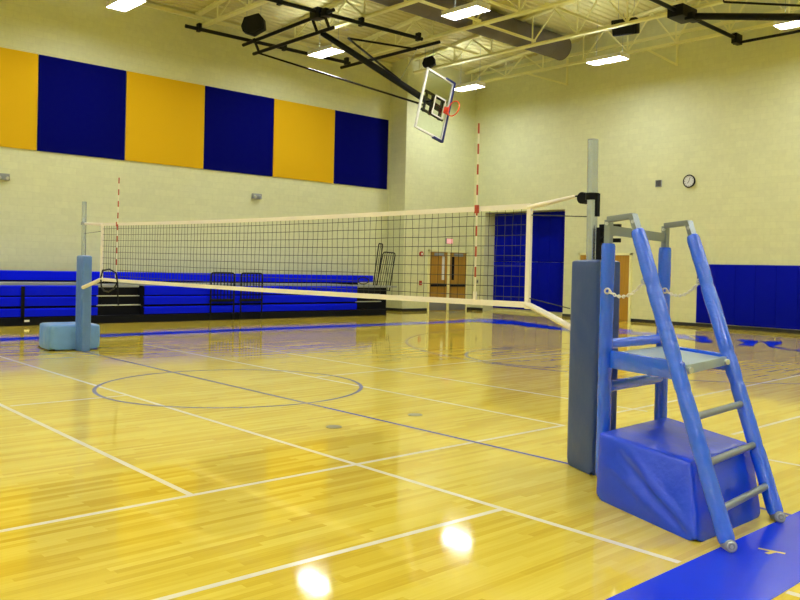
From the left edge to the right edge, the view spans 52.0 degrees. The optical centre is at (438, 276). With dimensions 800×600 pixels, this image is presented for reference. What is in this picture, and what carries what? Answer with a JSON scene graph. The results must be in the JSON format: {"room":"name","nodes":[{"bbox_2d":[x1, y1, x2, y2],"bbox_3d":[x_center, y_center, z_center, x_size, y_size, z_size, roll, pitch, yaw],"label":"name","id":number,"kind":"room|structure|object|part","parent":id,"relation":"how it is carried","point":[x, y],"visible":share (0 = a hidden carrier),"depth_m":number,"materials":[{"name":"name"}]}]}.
{"room":"school gymnasium","nodes":[
{"label":"school gymnasium","id":0,"kind":"room"},
{"bbox_2d":[0,0,390,284],"bbox_3d":[-12.969,-3.814,21.989,38.520,10.000,0.200,1,1,-44],"label":"wall","id":1,"kind":"structure","parent":0,"point":[44,194],"depth_m":26.27,"materials":[{"name":"beige paint"}]},
{"bbox_2d":[0,173,9,179],"bbox_3d":[-12.041,-2.757,22.654,0.340,0.180,0.184,1,1,-44],"label":"emergency light","id":2,"kind":"object","parent":1,"relation":"attached to","point":[3,176],"visible":1,"depth_m":22.65,"materials":[{"name":"grey plastic"}]},
{"bbox_2d":[0,47,37,149],"bbox_3d":[-12.340,-4.958,22.385,2.606,2.730,0.050,1,1,-44],"label":"acoustic panel","id":3,"kind":"object","parent":1,"relation":"attached to","point":[18,69],"visible":1,"depth_m":22.93,"materials":[{"name":"yellow fabric"}]},
{"bbox_2d":[37,54,125,159],"bbox_3d":[-10.483,-4.930,24.183,2.516,2.730,0.050,1,1,-44],"label":"acoustic panel","id":4,"kind":"object","parent":1,"relation":"attached to","point":[82,106],"visible":1,"depth_m":24.11,"materials":[{"name":"blue fabric"}]},
{"bbox_2d":[125,71,204,168],"bbox_3d":[-8.629,-4.903,25.977,2.596,2.730,0.050,1,1,-44],"label":"acoustic panel","id":5,"kind":"object","parent":1,"relation":"attached to","point":[165,116],"visible":1,"depth_m":25.91,"materials":[{"name":"yellow fabric"}]},
{"bbox_2d":[203,86,273,176],"bbox_3d":[-6.740,-4.875,27.806,2.616,2.730,0.050,1,1,-44],"label":"acoustic panel","id":6,"kind":"object","parent":1,"relation":"attached to","point":[238,126],"visible":1,"depth_m":27.74,"materials":[{"name":"blue fabric"}]},
{"bbox_2d":[252,193,261,198],"bbox_3d":[-6.248,-2.762,28.259,0.340,0.180,0.184,1,1,-44],"label":"emergency light","id":7,"kind":"object","parent":1,"relation":"attached to","point":[254,195],"visible":1,"depth_m":28.21,"materials":[{"name":"grey plastic"}]},
{"bbox_2d":[141,2,392,66],"bbox_3d":[-14.141,-8.499,20.489,34.250,0.100,0.098,1,1,-44],"label":"trim","id":8,"kind":"structure","parent":1,"relation":"attached to","point":[145,4],"depth_m":27.26,"materials":[{"name":"beige paint"}]},
{"bbox_2d":[272,99,334,182],"bbox_3d":[-4.840,-4.847,29.646,2.626,2.730,0.050,1,1,-44],"label":"acoustic panel","id":9,"kind":"object","parent":1,"relation":"attached to","point":[303,134],"visible":1,"depth_m":29.57,"materials":[{"name":"yellow fabric"}]},
{"bbox_2d":[333,110,388,188],"bbox_3d":[-2.946,-4.819,31.479,2.596,2.730,0.050,1,1,-44],"label":"acoustic panel","id":10,"kind":"object","parent":1,"relation":"attached to","point":[360,141],"visible":1,"depth_m":31.41,"materials":[{"name":"blue fabric"}]},
{"bbox_2d":[0,310,799,599],"bbox_3d":[-2.480,1.590,11.647,39.320,0.105,29.900,1,1,-44],"label":"floor","id":11,"kind":"structure","parent":0,"point":[395,455],"depth_m":6.95,"materials":[{"name":"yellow wood"}]},
{"bbox_2d":[38,202,99,351],"bbox_3d":[-7.012,-0.012,15.700,0.959,2.811,1.279,1,1,-44],"label":"volleyball net post","id":12,"kind":"object","parent":11,"relation":"on","point":[82,335],"visible":0.99,"depth_m":15.32,"materials":[{"name":"metal"}]},
{"bbox_3d":[-6.697,-0.002,15.452,0.084,2.811,0.129,1,1,-44],"label":"post","id":13,"kind":"part","parent":12,"relation":"part of","materials":[{"name":"metal"}]},
{"bbox_2d":[0,243,396,326],"bbox_3d":[-11.237,-0.068,21.751,26.237,2.600,2.628,1,1,-44],"label":"bleachers","id":14,"kind":"object","parent":11,"relation":"on","point":[27,298],"visible":0.83,"depth_m":24.07,"materials":[{"name":"blue plastic"}]},
{"bbox_3d":[-9.699,0.391,23.587,1.290,0.220,1.950,1,1,-44],"label":"recess panel","id":15,"kind":"part","parent":14,"relation":"part of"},
{"bbox_3d":[-9.652,0.913,23.531,1.290,0.260,2.120,1,1,-44],"label":"recess panel","id":16,"kind":"part","parent":14,"relation":"part of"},
{"bbox_3d":[-9.674,0.642,23.557,1.290,0.220,2.040,1,1,-44],"label":"recess panel","id":17,"kind":"part","parent":14,"relation":"part of","materials":[{"name":"black"}]},
{"bbox_3d":[-6.505,0.585,24.612,0.830,1.428,0.128,1,1,-44],"label":"aisle rail","id":18,"kind":"part","parent":14,"relation":"part of","materials":[{"name":"black metal"}]},
{"bbox_3d":[-5.790,0.595,25.304,0.800,1.428,0.128,1,1,-44],"label":"aisle rail","id":19,"kind":"part","parent":14,"relation":"part of","materials":[{"name":"black metal"}]},
{"bbox_3d":[-3.316,0.485,29.766,1.300,0.220,1.950,1,1,-44],"label":"recess panel","id":20,"kind":"part","parent":14,"relation":"part of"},
{"bbox_3d":[-3.269,1.007,29.710,1.300,0.260,2.120,1,1,-44],"label":"recess panel","id":21,"kind":"part","parent":14,"relation":"part of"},
{"bbox_3d":[-3.291,0.736,29.736,1.300,0.220,2.040,1,1,-44],"label":"recess panel","id":22,"kind":"part","parent":14,"relation":"part of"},
{"bbox_3d":[-2.232,-0.353,30.139,0.461,1.757,0.044,1,1,-44],"label":"rail","id":23,"kind":"part","parent":14,"relation":"part of","materials":[{"name":"black metal"}]},
{"bbox_3d":[-1.962,-0.184,30.351,0.948,1.467,0.044,1,1,-44],"label":"rail","id":24,"kind":"part","parent":14,"relation":"part of","materials":[{"name":"black metal"}]},
{"bbox_3d":[-1.113,1.602,8.725,0.170,0.005,0.170,1,1,-44],"label":"plate","id":25,"kind":"part","parent":11,"relation":"part of","materials":[{"name":"wood"}]},
{"bbox_3d":[-0.272,1.614,9.553,0.170,0.005,0.170,1,1,-44],"label":"plate","id":26,"kind":"part","parent":11,"relation":"part of","materials":[{"name":"wood"}]},
{"bbox_2d":[567,138,759,541],"bbox_3d":[1.690,0.257,6.379,1.014,2.876,2.092,1,1,-25],"label":"volleyball net post","id":27,"kind":"object","parent":11,"relation":"on","point":[647,471],"visible":0.82,"depth_m":6.08,"materials":[{"name":"metal"}]},
{"bbox_2d":[81,195,586,329],"bbox_3d":[-2.691,-0.136,11.316,0.152,1.478,11.500,1,1,-45],"label":"net","id":28,"kind":"object","parent":27,"relation":"attached to","point":[526,304],"visible":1,"depth_m":9.56,"materials":[{"name":"black fabric"}]},
{"bbox_2d":[115,178,119,277],"bbox_3d":[-5.603,-0.847,14.300,0.023,1.745,0.082,1,1,-44],"label":"antenna","id":29,"kind":"object","parent":28,"relation":"attached to","point":[118,178],"visible":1,"depth_m":14.29,"materials":[{"name":"plastic"}]},
{"bbox_2d":[473,123,479,299],"bbox_3d":[0.381,-0.642,8.115,0.022,1.745,0.044,1,1,-44],"label":"antenna","id":30,"kind":"object","parent":28,"relation":"attached to","point":[476,209],"visible":1,"depth_m":8.11,"materials":[{"name":"white plastic"}]},
{"bbox_3d":[1.004,0.245,7.492,0.009,0.084,0.491,1,1,-44],"label":"tension cord","id":31,"kind":"part","parent":28,"relation":"part of","materials":[{"name":"grey fabric"}]},
{"bbox_3d":[1.086,-0.548,7.420,0.009,0.044,0.670,1,1,-44],"label":"tension cord","id":32,"kind":"part","parent":28,"relation":"part of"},
{"bbox_3d":[1.332,0.243,7.155,0.094,2.872,0.139,1,1,-44],"label":"post","id":33,"kind":"part","parent":27,"relation":"part of","materials":[{"name":"metal"}]},
{"bbox_2d":[595,213,785,552],"bbox_3d":[1.856,0.623,6.150,0.928,2.177,2.102,1,1,-18],"label":"stand","id":34,"kind":"object","parent":11,"relation":"on","point":[665,361],"visible":0.95,"depth_m":6.14,"materials":[{"name":"blue metal"}]},
{"bbox_3d":[1.415,0.097,6.178,0.031,0.147,0.502,1,1,-19],"label":"safety chain","id":35,"kind":"part","parent":34,"relation":"part of","materials":[{"name":"white plastic"}]},
{"bbox_3d":[1.641,0.539,6.816,0.087,0.085,0.828,2,1,43],"label":"padded rail","id":36,"kind":"part","parent":34,"relation":"part of","materials":[{"name":"blue plastic"}]},
{"bbox_3d":[1.631,0.879,6.820,0.096,0.094,0.828,2,1,44],"label":"padded rail","id":37,"kind":"part","parent":34,"relation":"part of","materials":[{"name":"blue plastic"}]},
{"bbox_3d":[2.036,0.106,6.842,0.031,0.147,0.504,1,1,-16],"label":"safety chain","id":38,"kind":"part","parent":34,"relation":"part of","materials":[{"name":"white plastic"}]},
{"bbox_3d":[1.647,0.666,5.616,0.116,2.034,1.145,1,1,-21],"label":"ladder leg","id":39,"kind":"part","parent":34,"relation":"part of","materials":[{"name":"blue plastic"}]},
{"bbox_3d":[2.242,0.674,6.270,0.115,2.035,1.145,1,1,-18],"label":"ladder leg","id":40,"kind":"part","parent":34,"relation":"part of","materials":[{"name":"blue plastic"}]},
{"bbox_2d":[146,0,703,74],"bbox_3d":[-2.507,-8.886,11.259,38.320,1.314,29.720,1,1,-44],"label":"ceiling","id":41,"kind":"structure","parent":0,"point":[276,17],"depth_m":28.11,"materials":[{"name":"beige metal"}]},
{"bbox_2d":[106,0,146,11],"bbox_3d":[-8.307,-7.976,21.838,0.540,1.450,1.320,1,1,-44],"label":"ceiling lamp","id":42,"kind":"object","parent":41,"relation":"hanging from","point":[122,5],"visible":1,"depth_m":21.99,"materials":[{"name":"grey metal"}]},
{"bbox_2d":[195,0,269,26],"bbox_3d":[2.408,-8.547,16.040,0.170,1.743,29.408,1,1,-44],"label":"joist","id":43,"kind":"object","parent":41,"relation":"attached to","point":[249,6],"visible":0.97,"depth_m":25.37,"materials":[{"name":"beige paint"}]},
{"bbox_2d":[283,0,344,16],"bbox_3d":[-3.820,-8.018,24.507,2.760,0.070,0.070,1,1,-44],"label":"joist","id":44,"kind":"object","parent":43,"relation":"attached to","point":[283,0],"visible":0.22,"depth_m":24.18,"materials":[{"name":"beige paint"}]},
{"bbox_2d":[241,13,265,36],"bbox_3d":[-5.766,-8.077,25.603,0.715,1.124,0.504,1,1,-2],"label":"loudspeaker","id":45,"kind":"object","parent":41,"relation":"hanging from","point":[254,25],"visible":0.97,"depth_m":25.39,"materials":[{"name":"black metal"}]},
{"bbox_2d":[242,14,262,32],"bbox_3d":[-5.765,-7.837,25.392,0.634,0.583,0.068,1,1,0],"label":"grille","id":46,"kind":"object","parent":45,"relation":"attached to","point":[253,23],"depth_m":25.38,"materials":[{"name":"black metal"}]},
{"bbox_2d":[308,20,344,57],"bbox_3d":[-3.601,-7.906,26.393,0.540,1.450,1.320,1,1,-44],"label":"ceiling lamp","id":47,"kind":"object","parent":41,"relation":"hanging from","point":[325,51],"visible":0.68,"depth_m":26.33,"materials":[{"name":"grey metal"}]},
{"bbox_2d":[275,0,423,43],"bbox_3d":[4.481,-8.516,18.047,0.170,1.743,29.408,1,1,-44],"label":"joist","id":48,"kind":"object","parent":41,"relation":"attached to","point":[333,4],"visible":0.56,"depth_m":25.63,"materials":[{"name":"beige paint"}]},
{"bbox_2d":[185,0,459,142],"bbox_3d":[-3.374,-5.953,25.088,6.858,3.898,7.788,1,1,-44],"label":"goal","id":49,"kind":"object","parent":48,"relation":"hanging from","point":[317,13],"visible":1,"depth_m":24.35,"materials":[{"name":"black metal"}]},
{"bbox_3d":[-0.114,-4.973,23.749,1.539,2.051,0.057,1,1,-44],"label":"board frame","id":50,"kind":"part","parent":49,"relation":"part of","materials":[{"name":"white metal"}]},
{"bbox_2d":[482,0,517,11],"bbox_3d":[1.286,-7.883,23.300,2.900,0.070,0.070,1,1,-44],"label":"joist","id":51,"kind":"object","parent":48,"relation":"attached to","point":[488,1],"visible":1,"depth_m":23.80,"materials":[{"name":"beige paint"}]},
{"bbox_2d":[422,47,435,68],"bbox_3d":[-0.343,-8.166,30.643,0.495,0.801,0.350,1,1,6],"label":"loudspeaker","id":52,"kind":"object","parent":41,"relation":"hanging from","point":[430,61],"visible":0.93,"depth_m":30.50,"materials":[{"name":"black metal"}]},
{"bbox_2d":[423,56,433,66],"bbox_3d":[-0.363,-7.988,30.498,0.440,0.405,0.047,1,1,8],"label":"grille","id":53,"kind":"object","parent":52,"relation":"attached to","point":[428,61],"depth_m":30.49,"materials":[{"name":"black metal"}]},
{"bbox_2d":[347,0,578,60],"bbox_3d":[6.553,-8.486,20.053,0.170,1.743,29.408,1,1,-44],"label":"joist","id":54,"kind":"object","parent":41,"relation":"attached to","point":[411,21],"visible":0.64,"depth_m":26.89,"materials":[{"name":"beige paint"}]},
{"bbox_2d":[419,1,480,21],"bbox_3d":[0.264,-7.918,24.356,2.900,0.070,0.070,1,1,-44],"label":"joist","id":55,"kind":"object","parent":54,"relation":"attached to","point":[423,2],"visible":0.67,"depth_m":24.12,"materials":[{"name":"beige paint"}]},
{"bbox_2d":[421,36,478,55],"bbox_3d":[0.414,-7.953,28.328,2.840,0.070,0.070,1,1,-44],"label":"joist","id":56,"kind":"object","parent":54,"relation":"attached to","point":[441,43],"visible":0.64,"depth_m":28.51,"materials":[{"name":"beige paint"}]},
{"bbox_2d":[476,21,535,41],"bbox_3d":[2.222,-7.891,26.460,2.840,0.070,0.070,1,1,-44],"label":"joist","id":57,"kind":"object","parent":54,"relation":"attached to","point":[489,26],"visible":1,"depth_m":26.52,"materials":[{"name":"beige paint"}]},
{"bbox_2d":[545,2,603,26],"bbox_3d":[4.099,-7.827,24.520,2.840,0.070,0.070,1,1,-44],"label":"joist","id":58,"kind":"object","parent":54,"relation":"attached to","point":[556,7],"visible":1,"depth_m":24.57,"materials":[{"name":"beige paint"}]},
{"bbox_2d":[441,0,490,19],"bbox_3d":[0.744,-7.758,21.903,0.540,1.450,1.320,1,1,-44],"label":"ceiling lamp","id":59,"kind":"object","parent":41,"relation":"hanging from","point":[476,7],"visible":1,"depth_m":21.85,"materials":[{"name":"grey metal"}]},
{"bbox_2d":[455,48,485,91],"bbox_3d":[1.141,-7.837,30.983,0.540,1.450,1.320,1,1,-44],"label":"ceiling lamp","id":60,"kind":"object","parent":41,"relation":"hanging from","point":[460,87],"visible":0.86,"depth_m":30.84,"materials":[{"name":"white plastic"}]},
{"bbox_2d":[370,0,571,60],"bbox_3d":[-0.887,-8.409,24.687,15.016,0.896,0.896,1,1,-44],"label":"air duct","id":61,"kind":"object","parent":41,"relation":"hanging from","point":[559,50],"visible":0.68,"depth_m":27.10,"materials":[{"name":"metal"}]},
{"bbox_2d":[413,0,737,73],"bbox_3d":[8.967,-8.444,21.708,0.170,1.743,28.428,1,1,-44],"label":"joist","id":62,"kind":"object","parent":41,"relation":"attached to","point":[627,22],"visible":0.84,"depth_m":27.23,"materials":[{"name":"beige paint"}]},
{"bbox_2d":[650,0,799,45],"bbox_3d":[8.634,-6.865,21.445,7.221,1.443,5.470,1,1,-44],"label":"goal","id":63,"kind":"object","parent":62,"relation":"hanging from","point":[682,13],"visible":1,"depth_m":22.77,"materials":[{"name":"black metal"}]},
{"bbox_2d":[586,14,629,65],"bbox_3d":[5.485,-7.688,26.493,0.540,1.450,1.320,1,1,-44],"label":"ceiling lamp","id":64,"kind":"object","parent":41,"relation":"hanging from","point":[618,56],"visible":0.95,"depth_m":26.43,"materials":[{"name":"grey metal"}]},
{"bbox_2d":[611,0,639,36],"bbox_3d":[5.910,-8.294,25.700,0.821,1.529,0.635,2,1,32],"label":"loudspeaker","id":65,"kind":"object","parent":41,"relation":"hanging from","point":[634,28],"visible":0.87,"depth_m":25.51,"materials":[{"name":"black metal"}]},
{"bbox_2d":[611,18,635,35],"bbox_3d":[5.761,-7.761,25.486,0.773,0.433,0.120,2,1,32],"label":"grille","id":66,"kind":"object","parent":65,"relation":"attached to","point":[630,29],"depth_m":25.50,"materials":[{"name":"black metal"}]},
{"bbox_2d":[465,0,799,82],"bbox_3d":[11.039,-8.413,23.715,0.170,1.743,28.428,1,1,-44],"label":"joist","id":67,"kind":"object","parent":41,"relation":"attached to","point":[658,9],"visible":0.74,"depth_m":28.05,"materials":[{"name":"beige paint"}]},
{"bbox_2d":[773,0,799,29],"bbox_3d":[9.796,-7.540,22.039,0.540,1.450,1.320,1,1,-44],"label":"ceiling lamp","id":68,"kind":"object","parent":41,"relation":"hanging from","point":[782,25],"visible":0.76,"depth_m":22.34,"materials":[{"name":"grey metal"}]},
{"bbox_2d":[386,57,476,310],"bbox_3d":[-0.245,-3.618,33.472,3.860,10.000,1.000,1,1,-44],"label":"wall","id":69,"kind":"structure","parent":0,"point":[425,172],"depth_m":32.53,"materials":[{"name":"beige paint"}]},
{"bbox_2d":[386,307,470,311],"bbox_3d":[-12.664,1.144,21.599,38.120,0.110,1.020,1,1,-44],"label":"baseboard","id":70,"kind":"structure","parent":69,"relation":"attached to","point":[468,308],"depth_m":32.24,"materials":[{"name":"black rubber"}]},
{"bbox_2d":[427,249,467,310],"bbox_3d":[0.395,0.169,33.444,2.220,2.460,0.110,1,1,-44],"label":"door","id":71,"kind":"structure","parent":69,"relation":"in","point":[435,266],"depth_m":33.39,"materials":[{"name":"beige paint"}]},
{"bbox_3d":[-0.031,1.213,33.069,0.950,0.320,0.006,1,1,-44],"label":"kick plate","id":72,"kind":"part","parent":71,"relation":"part of","materials":[{"name":"silver metal"}]},
{"bbox_3d":[0.767,1.225,33.841,0.950,0.320,0.006,1,1,-44],"label":"kick plate","id":73,"kind":"part","parent":71,"relation":"part of","materials":[{"name":"silver metal"}]},
{"bbox_2d":[446,238,452,243],"bbox_3d":[0.452,-1.435,33.480,0.380,0.230,0.060,1,1,-44],"label":"exit sign","id":74,"kind":"object","parent":69,"relation":"attached to","point":[448,240],"visible":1,"depth_m":33.45,"materials":[{"name":"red plastic"}]},
{"bbox_2d":[471,0,799,329],"bbox_3d":[11.372,-3.853,24.869,0.860,11.200,29.500,1,1,-44],"label":"wall","id":75,"kind":"structure","parent":0,"point":[727,117],"depth_m":27.98,"materials":[{"name":"beige paint"}]},
{"bbox_2d":[493,261,503,307],"bbox_3d":[2.527,0.353,34.233,0.055,1.940,0.577,1,1,-44],"label":"pad","id":76,"kind":"object","parent":75,"relation":"attached to","point":[498,281],"visible":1,"depth_m":34.21,"materials":[{"name":"blue fabric"}]},
{"bbox_2d":[494,214,505,260],"bbox_3d":[2.574,-1.616,34.214,0.055,1.980,0.577,1,1,-44],"label":"pad","id":77,"kind":"object","parent":75,"relation":"attached to","point":[499,250],"visible":0.84,"depth_m":34.18,"materials":[{"name":"blue fabric"}]},
{"bbox_2d":[503,262,514,308],"bbox_3d":[2.936,0.367,33.810,0.055,1.940,0.577,1,1,-44],"label":"pad","id":78,"kind":"object","parent":75,"relation":"attached to","point":[508,280],"visible":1,"depth_m":33.78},
{"bbox_2d":[505,213,516,261],"bbox_3d":[2.983,-1.602,33.791,0.055,1.980,0.577,1,1,-44],"label":"pad","id":79,"kind":"object","parent":75,"relation":"attached to","point":[509,240],"visible":0.91,"depth_m":33.76,"materials":[{"name":"blue fabric"}]},
{"bbox_2d":[514,262,524,309],"bbox_3d":[3.345,0.381,33.387,0.055,1.940,0.577,1,1,-44],"label":"pad","id":80,"kind":"object","parent":75,"relation":"attached to","point":[519,294],"visible":0.76,"depth_m":33.37,"materials":[{"name":"blue fabric"}]},
{"bbox_2d":[515,213,526,261],"bbox_3d":[3.393,-1.588,33.368,0.055,1.980,0.577,1,1,-44],"label":"pad","id":81,"kind":"object","parent":75,"relation":"attached to","point":[520,229],"visible":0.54,"depth_m":33.35,"materials":[{"name":"blue fabric"}]},
{"bbox_2d":[525,262,537,309],"bbox_3d":[3.754,0.395,32.964,0.055,1.940,0.577,1,1,-44],"label":"pad","id":82,"kind":"object","parent":75,"relation":"attached to","point":[534,267],"visible":0.54,"depth_m":32.83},
{"bbox_2d":[532,212,538,261],"bbox_3d":[3.802,-1.574,32.945,0.055,1.980,0.577,1,1,-44],"label":"pad","id":83,"kind":"object","parent":75,"relation":"attached to","point":[535,228],"visible":0.54,"depth_m":32.82,"materials":[{"name":"blue fabric"}]},
{"bbox_2d":[537,262,548,310],"bbox_3d":[4.163,0.409,32.541,0.055,1.940,0.577,1,1,-44],"label":"pad","id":84,"kind":"object","parent":75,"relation":"attached to","point":[543,267],"visible":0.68,"depth_m":32.51,"materials":[{"name":"blue fabric"}]},
{"bbox_2d":[538,212,550,261],"bbox_3d":[4.211,-1.560,32.522,0.055,1.980,0.577,1,1,-44],"label":"pad","id":85,"kind":"object","parent":75,"relation":"attached to","point":[544,221],"visible":1,"depth_m":32.49,"materials":[{"name":"blue fabric"}]},
{"bbox_2d":[527,59,568,85],"bbox_3d":[4.154,-7.742,31.311,1.653,1.000,0.087,2,1,26],"label":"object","id":86,"kind":"structure","parent":75,"relation":"attached to","point":[566,83],"depth_m":31.05,"materials":[{"name":"beige paint"}]},
{"bbox_2d":[548,262,561,311],"bbox_3d":[4.572,0.423,32.118,0.055,1.940,0.577,1,1,-44],"label":"pad","id":87,"kind":"object","parent":75,"relation":"attached to","point":[554,267],"visible":1,"depth_m":32.09,"materials":[{"name":"blue fabric"}]},
{"bbox_2d":[549,211,562,261],"bbox_3d":[4.620,-1.546,32.099,0.055,1.980,0.577,1,1,-44],"label":"pad","id":88,"kind":"object","parent":75,"relation":"attached to","point":[556,221],"visible":1,"depth_m":32.06,"materials":[{"name":"blue fabric"}]},
{"bbox_2d":[560,262,563,311],"bbox_3d":[4.982,0.437,31.696,0.055,1.940,0.577,1,1,-44],"label":"pad","id":89,"kind":"object","parent":75,"relation":"attached to","point":[562,263],"visible":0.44,"depth_m":31.83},
{"bbox_2d":[561,211,564,261],"bbox_3d":[5.029,-1.532,31.676,0.055,1.980,0.577,1,1,-44],"label":"pad","id":90,"kind":"object","parent":75,"relation":"attached to","point":[563,221],"visible":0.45,"depth_m":31.81,"materials":[{"name":"blue fabric"}]},
{"bbox_2d":[578,253,632,321],"bbox_3d":[5.988,0.361,29.676,0.100,2.420,2.290,1,1,-44],"label":"door","id":91,"kind":"structure","parent":75,"relation":"in","point":[625,259],"depth_m":29.03,"materials":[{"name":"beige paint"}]},
{"bbox_2d":[471,307,799,333],"bbox_3d":[11.269,1.697,24.258,0.020,0.110,28.500,1,1,-44],"label":"baseboard","id":92,"kind":"structure","parent":75,"relation":"attached to","point":[472,308],"depth_m":26.69,"materials":[{"name":"black rubber"}]},
{"bbox_2d":[475,7,799,76],"bbox_3d":[11.129,-8.107,24.493,0.098,0.100,29.500,1,1,-44],"label":"roof truss","id":93,"kind":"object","parent":75,"relation":"attached to","point":[791,8],"depth_m":28.89,"materials":[{"name":"beige metal"}]},
{"bbox_2d":[655,180,661,186],"bbox_3d":[7.565,-3.187,28.140,0.046,0.240,0.240,1,1,-44],"label":"air vent","id":94,"kind":"object","parent":75,"relation":"in","point":[658,183],"visible":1,"depth_m":28.12,"materials":[{"name":"grey plastic"}]},
{"bbox_2d":[647,36,678,65],"bbox_3d":[7.595,-7.624,27.760,1.038,1.000,0.088,1,1,11],"label":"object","id":95,"kind":"structure","parent":75,"relation":"attached to","point":[677,46],"depth_m":27.67,"materials":[{"name":"beige paint"}]},
{"bbox_2d":[683,174,695,187],"bbox_3d":[8.359,-3.169,27.294,0.082,0.442,0.442,1,1,-44],"label":"wall clock","id":96,"kind":"object","parent":75,"relation":"attached to","point":[689,180],"visible":1,"depth_m":27.27,"materials":[{"name":"white plastic"}]},
{"bbox_2d":[696,264,715,323],"bbox_3d":[8.768,0.571,26.833,0.055,1.930,0.653,1,1,-44],"label":"pad","id":97,"kind":"object","parent":75,"relation":"attached to","point":[702,316],"visible":0.49,"depth_m":26.89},
{"bbox_2d":[716,264,735,324],"bbox_3d":[9.228,0.587,26.358,0.055,1.930,0.653,1,1,-44],"label":"pad","id":98,"kind":"object","parent":75,"relation":"attached to","point":[725,274],"visible":0.71,"depth_m":26.29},
{"bbox_2d":[734,265,755,326],"bbox_3d":[9.687,0.603,25.884,0.055,1.930,0.653,1,1,-44],"label":"pad","id":99,"kind":"object","parent":75,"relation":"attached to","point":[745,275],"visible":1,"depth_m":25.86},
{"bbox_2d":[754,265,776,327],"bbox_3d":[10.147,0.619,25.409,0.055,1.930,0.653,1,1,-44],"label":"pad","id":100,"kind":"object","parent":75,"relation":"attached to","point":[765,280],"visible":1,"depth_m":25.38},
{"bbox_2d":[775,265,798,329],"bbox_3d":[10.606,0.634,24.934,0.055,1.930,0.653,1,1,-44],"label":"pad","id":101,"kind":"object","parent":75,"relation":"attached to","point":[787,275],"visible":1,"depth_m":24.90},
{"bbox_2d":[797,266,799,329],"bbox_3d":[11.066,0.650,24.459,0.055,1.930,0.653,1,1,-44],"label":"pad","id":102,"kind":"object","parent":75,"relation":"attached to","point":[798,305],"visible":1,"depth_m":24.65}
]}

